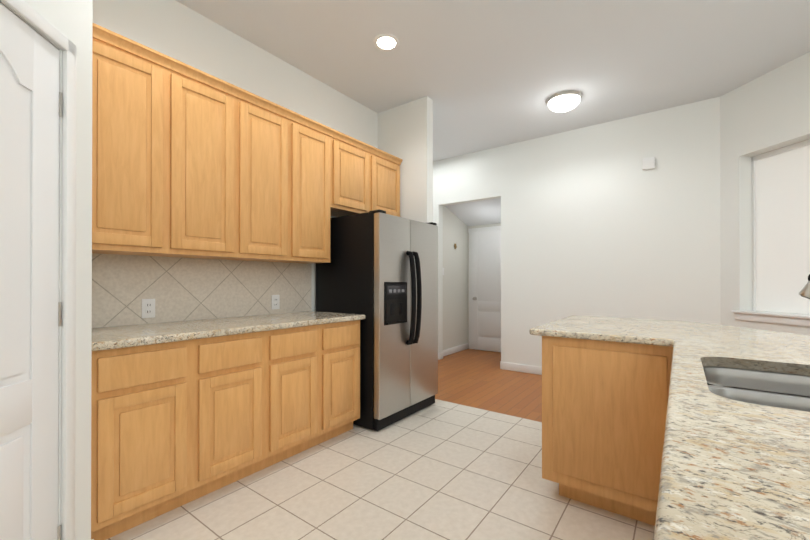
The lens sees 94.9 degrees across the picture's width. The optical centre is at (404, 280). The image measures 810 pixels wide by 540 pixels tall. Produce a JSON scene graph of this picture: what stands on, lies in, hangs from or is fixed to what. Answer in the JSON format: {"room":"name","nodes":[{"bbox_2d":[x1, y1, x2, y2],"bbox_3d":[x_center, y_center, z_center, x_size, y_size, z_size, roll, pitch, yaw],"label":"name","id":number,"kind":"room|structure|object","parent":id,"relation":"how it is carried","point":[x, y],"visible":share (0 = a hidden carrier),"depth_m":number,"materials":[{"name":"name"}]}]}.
{"room":"kitchen","nodes":[
{"label":"kitchen","id":0,"kind":"room"},
{"bbox_2d":[24,0,92,539],"bbox_3d":[-1.234,-0.328,0.651,0.120,3.000,1.807,0,0,-9],"label":"wall","id":1,"kind":"structure","parent":0,"point":[71,21],"depth_m":1.50,"materials":[{"name":"white paint"}]},
{"bbox_2d":[0,3,62,539],"bbox_3d":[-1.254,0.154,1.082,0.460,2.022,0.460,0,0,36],"label":"pantry door","id":2,"kind":"structure","parent":1,"relation":"in","point":[31,100],"depth_m":1.26,"materials":[{"name":"white wood"}]},
{"bbox_2d":[0,0,75,539],"bbox_3d":[-1.289,0.130,1.077,0.138,2.086,0.713,0,0,-9],"label":"door frame","id":3,"kind":"structure","parent":1,"relation":"attached to","point":[31,17],"depth_m":1.39,"materials":[{"name":"white wood"}]},
{"bbox_2d":[93,0,377,327],"bbox_3d":[-1.554,-0.322,2.429,0.120,3.000,4.070,0,0,36],"label":"wall","id":4,"kind":"structure","parent":0,"point":[176,30],"depth_m":2.72,"materials":[{"name":"white paint"}]},
{"bbox_2d":[92,23,171,255],"bbox_3d":[-1.582,-0.702,2.011,0.328,1.096,0.408,0,0,36],"label":"upper cabinet","id":5,"kind":"object","parent":4,"relation":"attached to","point":[132,80],"depth_m":1.94,"materials":[{"name":"brown wood"}]},
{"bbox_2d":[160,58,239,258],"bbox_3d":[-1.339,-0.701,2.339,0.328,1.096,0.408,0,0,36],"label":"upper cabinet","id":6,"kind":"object","parent":4,"relation":"attached to","point":[188,161],"depth_m":2.25,"materials":[{"name":"brown wood"}]},
{"bbox_2d":[92,253,311,327],"bbox_3d":[-1.332,0.057,2.616,0.008,0.414,1.684,0,0,36],"label":"backsplash","id":7,"kind":"structure","parent":4,"relation":"attached to","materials":[{"name":"tile"}]},
{"bbox_2d":[142,295,279,317],"bbox_3d":[-1.306,0.171,2.635,0.009,0.116,0.962,0,0,36],"label":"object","id":8,"kind":"structure","parent":4,"relation":"attached to","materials":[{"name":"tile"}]},
{"bbox_2d":[221,88,291,262],"bbox_3d":[-1.096,-0.699,2.668,0.328,1.096,0.409,0,0,36],"label":"upper cabinet","id":9,"kind":"object","parent":4,"relation":"attached to","point":[265,125],"depth_m":2.57,"materials":[{"name":"brown wood"}]},
{"bbox_2d":[292,111,335,263],"bbox_3d":[-0.853,-0.698,2.997,0.328,1.096,0.409,0,0,36],"label":"upper cabinet","id":10,"kind":"object","parent":4,"relation":"attached to","point":[313,142],"depth_m":2.90,"materials":[{"name":"brown wood"}]},
{"bbox_2d":[336,131,371,216],"bbox_3d":[-0.591,-0.926,3.352,0.328,0.637,0.473,0,0,36],"label":"upper cabinet","id":11,"kind":"object","parent":4,"relation":"attached to","point":[353,156],"depth_m":3.27,"materials":[{"name":"brown wood"}]},
{"bbox_2d":[372,147,402,216],"bbox_3d":[-0.310,-0.925,3.733,0.328,0.637,0.474,0,0,36],"label":"upper cabinet","id":12,"kind":"object","parent":4,"relation":"attached to","point":[385,166],"depth_m":3.63,"materials":[{"name":"brown wood"}]},
{"bbox_2d":[106,399,654,539],"bbox_3d":[1.133,1.201,0.443,6.955,0.060,4.280,0,0,36],"label":"floor","id":13,"kind":"structure","parent":0,"point":[440,470],"depth_m":2.04,"materials":[{"name":"beige tile"}]},
{"bbox_2d":[91,341,198,539],"bbox_3d":[-1.458,0.738,1.920,0.628,0.877,0.418,0,0,36],"label":"base cabinet","id":14,"kind":"object","parent":13,"relation":"on","point":[185,411],"depth_m":1.73,"materials":[{"name":"brown wood"}]},
{"bbox_2d":[92,309,364,352],"bbox_3d":[-1.072,0.282,2.423,0.653,0.038,1.684,0,0,36],"label":"countertop","id":15,"kind":"structure","parent":14,"relation":"on","point":[104,337],"depth_m":2.11,"materials":[{"name":"beige stone"}]},
{"bbox_2d":[199,333,270,497],"bbox_3d":[-1.210,0.739,2.256,0.628,0.877,0.418,0,0,36],"label":"base cabinet","id":16,"kind":"object","parent":13,"relation":"on","point":[235,372],"depth_m":2.08,"materials":[{"name":"brown wood"}]},
{"bbox_2d":[271,325,322,464],"bbox_3d":[-0.961,0.740,2.592,0.628,0.877,0.418,0,0,36],"label":"base cabinet","id":17,"kind":"object","parent":13,"relation":"on","point":[296,354],"depth_m":2.42,"materials":[{"name":"brown wood"}]},
{"bbox_2d":[323,321,359,441],"bbox_3d":[-0.713,0.741,2.929,0.628,0.877,0.418,0,0,36],"label":"base cabinet","id":18,"kind":"object","parent":13,"relation":"on","point":[341,342],"depth_m":2.74,"materials":[{"name":"brown wood"}]},
{"bbox_2d":[316,209,437,430],"bbox_3d":[-0.204,0.316,3.402,0.830,1.732,0.860,0,0,36],"label":"refrigerator","id":19,"kind":"object","parent":13,"relation":"on","point":[379,271],"visible":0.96,"depth_m":3.06,"materials":[{"name":"silver metal"}]},
{"bbox_2d":[529,274,809,539],"bbox_3d":[1.636,0.538,0.944,2.840,1.270,2.660,0,0,36],"label":"kitchen island","id":20,"kind":"object","parent":13,"relation":"on","point":[676,430],"visible":1,"depth_m":1.29,"materials":[{"name":"stone"}]},
{"bbox_2d":[703,367,809,411],"bbox_3d":[1.004,0.393,0.945,0.428,0.200,0.641,0,0,36],"label":"sink","id":21,"kind":"object","parent":20,"relation":"in","point":[767,386],"depth_m":1.16,"materials":[{"name":"silver metal"}]},
{"bbox_2d":[799,274,809,298],"bbox_3d":[1.153,0.081,0.903,0.264,0.356,0.107,0,0,36],"label":"faucet","id":22,"kind":"object","parent":20,"relation":"on","point":[805,292],"depth_m":0.99,"materials":[{"name":"silver metal"}]},
{"bbox_2d":[378,96,432,222],"bbox_3d":[-0.669,-0.315,4.374,2.280,3.000,0.110,0,0,36],"label":"wall","id":23,"kind":"structure","parent":0,"point":[405,132],"depth_m":3.75,"materials":[{"name":"white paint"}]},
{"bbox_2d":[443,206,467,349],"bbox_3d":[0.796,-0.308,6.220,0.120,3.000,1.120,0,0,36],"label":"wall","id":24,"kind":"structure","parent":0,"point":[455,295],"depth_m":6.15,"materials":[{"name":"white paint"}]},
{"bbox_2d":[440,343,468,357],"bbox_3d":[0.814,1.141,6.126,0.014,0.100,1.000,0,0,36],"label":"baseboard","id":25,"kind":"structure","parent":24,"relation":"attached to","point":[452,350],"depth_m":6.11,"materials":[{"name":"white wood"}]},
{"bbox_2d":[446,198,500,225],"bbox_3d":[1.379,-1.360,5.717,1.420,0.800,1.000,0,0,36],"label":"ceiling","id":26,"kind":"structure","parent":0,"point":[484,212],"depth_m":5.93,"materials":[{"name":"white paint"}]},
{"bbox_2d":[468,223,500,342],"bbox_3d":[1.712,-0.308,6.164,1.420,3.000,0.120,0,0,36],"label":"wall","id":27,"kind":"structure","parent":0,"point":[486,225],"depth_m":6.53,"materials":[{"name":"white paint"}]},
{"bbox_2d":[468,226,500,348],"bbox_3d":[1.474,0.142,6.244,0.890,2.100,0.029,0,0,36],"label":"door frame","id":28,"kind":"structure","parent":27,"relation":"attached to","point":[493,228],"depth_m":6.48,"materials":[{"name":"white wood"}]},
{"bbox_2d":[472,230,500,351],"bbox_3d":[1.449,0.173,6.210,0.760,2.022,0.107,0,0,36],"label":"hall door","id":29,"kind":"structure","parent":27,"relation":"in","point":[486,290],"depth_m":6.28,"materials":[{"name":"white wood"}]},
{"bbox_2d":[435,349,541,421],"bbox_3d":[2.850,1.214,4.148,8.600,0.060,3.720,0,0,36],"label":"floor","id":30,"kind":"structure","parent":0,"point":[479,379],"depth_m":4.20,"materials":[{"name":"brown wood"}]},
{"bbox_2d":[176,0,809,161],"bbox_3d":[1.577,-1.872,2.438,8.600,0.100,8.000,0,0,36],"label":"ceiling","id":31,"kind":"structure","parent":0,"point":[485,74],"depth_m":2.95,"materials":[{"name":"white paint"}]},
{"bbox_2d":[373,34,399,50],"bbox_3d":[-0.141,-1.816,2.838,0.200,0.007,0.200,0,0,36],"label":"recessed light","id":32,"kind":"object","parent":31,"relation":"in","point":[386,42],"visible":1,"depth_m":2.83,"materials":[{"name":"white glass"}]},
{"bbox_2d":[546,90,581,111],"bbox_3d":[1.587,-1.752,3.712,0.330,0.130,0.330,0,0,36],"label":"dome ceiling light","id":33,"kind":"object","parent":31,"relation":"attached to","point":[564,101],"visible":1,"depth_m":3.62,"materials":[{"name":"white glass"}]},
{"bbox_2d":[433,97,720,366],"bbox_3d":[1.416,-0.313,4.990,4.900,3.000,0.120,0,0,36],"label":"wall","id":34,"kind":"structure","parent":0,"point":[597,220],"depth_m":4.28,"materials":[{"name":"white paint"}]},
{"bbox_2d":[500,361,541,374],"bbox_3d":[2.192,1.135,4.330,2.274,0.100,0.018,0,0,36],"label":"baseboard","id":35,"kind":"structure","parent":34,"relation":"attached to","point":[517,367],"depth_m":4.82,"materials":[{"name":"white wood"}]},
{"bbox_2d":[643,157,654,169],"bbox_3d":[2.625,-1.261,4.002,0.112,0.120,0.034,0,0,36],"label":"box","id":36,"kind":"object","parent":34,"relation":"attached to","point":[648,163],"visible":0.98,"depth_m":3.98,"materials":[{"name":"white plastic"}]},
{"bbox_2d":[720,52,809,334],"bbox_3d":[3.615,-0.326,1.161,0.260,3.000,5.300,0,0,-9],"label":"wall","id":37,"kind":"structure","parent":0,"point":[767,112],"depth_m":3.48,"materials":[{"name":"white paint"}]},
{"bbox_2d":[731,310,809,326],"bbox_3d":[3.257,0.322,3.010,0.169,0.086,1.070,0,0,-9],"label":"trim","id":38,"kind":"structure","parent":37,"relation":"attached to","point":[783,318],"depth_m":3.18,"materials":[{"name":"white wood"}]},
{"bbox_2d":[752,139,809,313],"bbox_3d":[3.362,-0.445,3.029,0.043,1.446,0.966,0,0,-9],"label":"window","id":39,"kind":"structure","parent":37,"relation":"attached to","point":[780,225],"depth_m":3.28,"materials":[{"name":"white glass"}]}
]}

